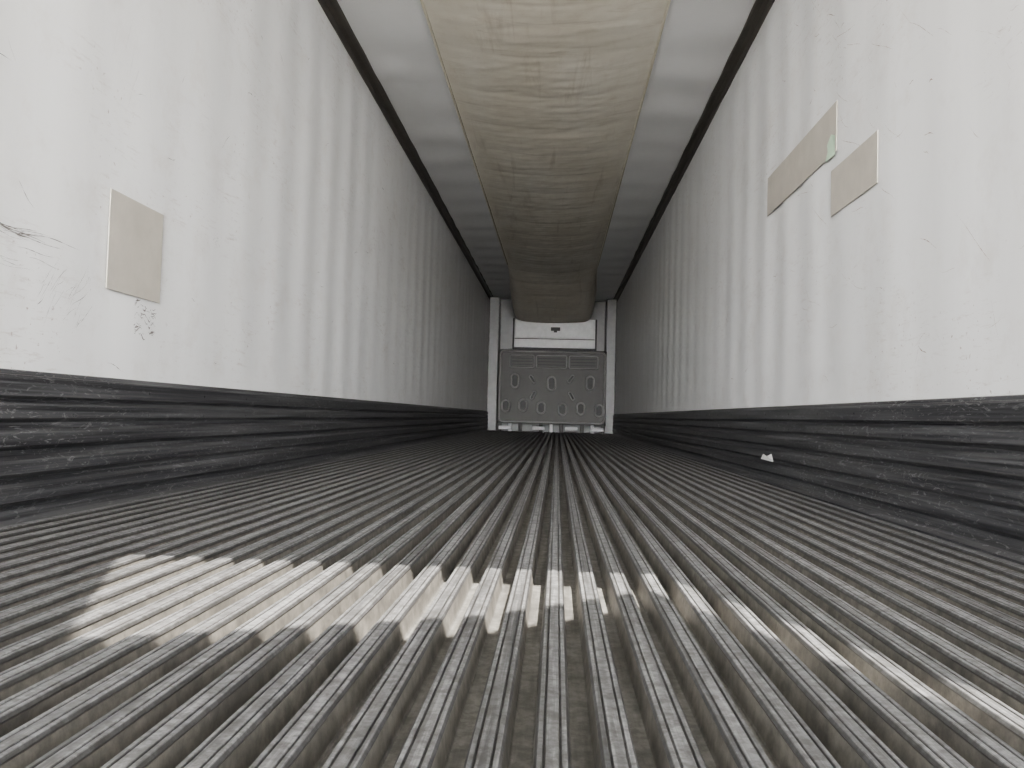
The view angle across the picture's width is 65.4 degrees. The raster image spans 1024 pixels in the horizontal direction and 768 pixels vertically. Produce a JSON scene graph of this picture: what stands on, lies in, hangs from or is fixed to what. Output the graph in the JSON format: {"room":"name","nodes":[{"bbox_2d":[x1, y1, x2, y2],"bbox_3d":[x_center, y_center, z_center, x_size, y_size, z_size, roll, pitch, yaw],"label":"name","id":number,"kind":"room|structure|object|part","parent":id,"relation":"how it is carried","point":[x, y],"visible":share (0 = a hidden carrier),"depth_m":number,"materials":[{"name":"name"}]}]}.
{"room":"refrigerated truck trailer","nodes":[
{"label":"refrigerated truck trailer","id":0,"kind":"room"},
{"bbox_2d":[0,0,489,410],"bbox_3d":[-0.909,-0.732,7.941,0.008,2.645,16.320,1,-2,3],"label":"wall","id":1,"kind":"structure","parent":0,"point":[327,164],"depth_m":3.25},
{"bbox_2d":[105,188,163,302],"bbox_3d":[-1.217,-0.437,2.585,0.004,0.307,0.325,1,-2,3],"label":"repair patch","id":2,"kind":"object","parent":1,"relation":"attached to","point":[135,230],"visible":1,"depth_m":2.57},
{"bbox_2d":[0,28,451,368],"bbox_3d":[-0.960,-0.863,6.988,0.009,2.018,10.164,1,-2,3],"label":"scratches","id":3,"kind":"object","parent":1,"relation":"attached to","point":[1,224],"visible":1,"depth_m":2.16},
{"bbox_2d":[0,368,487,526],"bbox_3d":[-0.917,0.413,7.844,0.050,0.418,16.220,1,-2,3],"label":"baseboard","id":4,"kind":"structure","parent":1,"relation":"attached to","point":[54,462],"depth_m":2.71,"materials":[{"name":"grey metal"}]},
{"bbox_2d":[73,387,461,416],"bbox_3d":[-0.998,0.211,6.107,0.003,0.084,11.902,1,-2,3],"label":"rivets","id":5,"kind":"object","parent":4,"relation":"attached to","point":[74,387],"visible":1,"depth_m":2.63,"materials":[{"name":"grey metal"}]},
{"bbox_2d":[318,0,492,299],"bbox_3d":[-0.844,-2.021,7.940,0.066,0.085,16.220,1,-2,3],"label":"trim","id":6,"kind":"structure","parent":1,"relation":"attached to","point":[332,9],"depth_m":6.13,"materials":[{"name":"black metal"}]},
{"bbox_2d":[0,430,1023,767],"bbox_3d":[0.300,0.638,7.816,2.495,0.036,16.320,1,-2,3],"label":"floor","id":7,"kind":"structure","parent":0,"point":[486,599],"depth_m":1.18,"materials":[{"name":"metal"}]},
{"bbox_2d":[487,297,500,430],"bbox_3d":[-0.361,-0.392,15.845,0.196,2.625,0.440,1,-2,3],"label":"post","id":8,"kind":"object","parent":7,"relation":"on","point":[495,302],"visible":0.97,"depth_m":15.63,"materials":[{"name":"grey metal"}]},
{"bbox_2d":[497,349,606,433],"bbox_3d":[0.770,0.138,15.389,2.080,1.590,0.100,1,-2,3],"label":"bulkhead","id":9,"kind":"object","parent":7,"relation":"on","point":[557,387],"visible":0.99,"depth_m":15.38,"materials":[{"name":"grey plastic"}]},
{"bbox_3d":[0.754,0.756,15.379,2.080,0.045,0.070,1,-2,3],"label":"rail","id":10,"kind":"part","parent":9,"relation":"part of","materials":[{"name":"metal"}]},
{"bbox_2d":[604,299,616,433],"bbox_3d":[1.925,-0.336,15.714,0.196,2.625,0.440,1,-2,3],"label":"post","id":11,"kind":"object","parent":7,"relation":"on","point":[611,304],"visible":0.77,"depth_m":15.50,"materials":[{"name":"grey metal"}]},
{"bbox_2d":[337,0,755,300],"bbox_3d":[0.371,-2.022,7.922,2.495,0.021,16.320,1,-2,3],"label":"ceiling","id":12,"kind":"structure","parent":0,"point":[698,38],"depth_m":6.07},
{"bbox_2d":[420,0,670,322],"bbox_3d":[0.366,-1.752,7.846,1.608,0.520,15.250,1,-2,3],"label":"chute","id":13,"kind":"object","parent":12,"relation":"hanging from","point":[548,96],"visible":1,"depth_m":6.01,"materials":[{"name":"fabric"}]},
{"bbox_2d":[500,300,605,433],"bbox_3d":[0.798,-0.352,16.069,2.675,2.825,0.120,1,-2,3],"label":"wall","id":14,"kind":"structure","parent":0,"point":[507,312],"depth_m":16.00,"materials":[{"name":"grey paint"}]},
{"bbox_2d":[512,318,596,350],"bbox_3d":[0.841,-0.950,15.730,1.630,0.605,0.560,1,-2,3],"label":"housing","id":15,"kind":"object","parent":14,"relation":"attached to","point":[579,336],"visible":0.94,"depth_m":15.46,"materials":[{"name":"white paint"}]},
{"bbox_3d":[0.822,-0.783,15.466,1.510,0.140,0.025,1,-2,3],"label":"panel","id":16,"kind":"part","parent":15,"relation":"part of","materials":[{"name":"white paint"}]},
{"bbox_3d":[0.829,-1.058,15.477,1.510,0.330,0.025,1,-2,3],"label":"panel","id":17,"kind":"part","parent":15,"relation":"part of","materials":[{"name":"white paint"}]},
{"bbox_2d":[614,0,1023,413],"bbox_3d":[1.581,-0.671,7.798,0.008,2.645,16.320,1,-2,3],"label":"wall","id":18,"kind":"structure","parent":0,"point":[856,344],"depth_m":3.07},
{"bbox_2d":[614,0,774,300],"bbox_3d":[1.580,-1.962,7.801,0.066,0.085,16.220,1,-2,3],"label":"trim","id":19,"kind":"structure","parent":18,"relation":"attached to","point":[760,9],"depth_m":5.96,"materials":[{"name":"black metal"}]},
{"bbox_2d":[767,100,837,215],"bbox_3d":[1.353,-1.031,3.781,0.004,0.208,1.070,1,-2,3],"label":"repair patch","id":20,"kind":"object","parent":18,"relation":"attached to","point":[810,153],"visible":1,"depth_m":3.69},
{"bbox_2d":[612,394,1023,564],"bbox_3d":[1.523,0.473,7.704,0.050,0.418,16.220,1,-2,3],"label":"baseboard","id":21,"kind":"structure","parent":18,"relation":"attached to","point":[933,481],"depth_m":2.60,"materials":[{"name":"grey metal"}]},
{"bbox_2d":[761,454,772,461],"bbox_3d":[1.298,0.372,4.067,0.007,0.040,0.230,1,-2,3],"label":"paper scrap","id":22,"kind":"object","parent":21,"relation":"attached to","point":[769,457],"visible":1,"depth_m":4.04,"materials":[{"name":"white paper"}]},
{"bbox_2d":[637,410,970,441],"bbox_3d":[1.414,0.270,5.969,0.003,0.084,11.902,1,-2,3],"label":"rivets","id":23,"kind":"object","parent":21,"relation":"attached to","point":[969,410],"visible":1,"depth_m":2.90,"materials":[{"name":"grey metal"}]},
{"bbox_2d":[825,134,834,161],"bbox_3d":[1.319,-0.984,3.309,0.004,0.100,0.130,1,-2,3],"label":"sticker","id":24,"kind":"object","parent":18,"relation":"attached to","point":[831,143],"visible":1,"depth_m":3.30,"materials":[{"name":"paper"}]},
{"bbox_2d":[642,5,1020,406],"bbox_3d":[1.528,-0.785,6.844,0.009,2.029,10.361,1,-2,3],"label":"scratches","id":25,"kind":"object","parent":18,"relation":"attached to","point":[814,5],"visible":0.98,"depth_m":2.77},
{"bbox_2d":[831,130,878,216],"bbox_3d":[1.305,-0.794,3.057,0.004,0.190,0.480,1,-2,3],"label":"repair patch","id":26,"kind":"object","parent":18,"relation":"attached to","point":[856,174],"visible":1,"depth_m":3.02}
]}

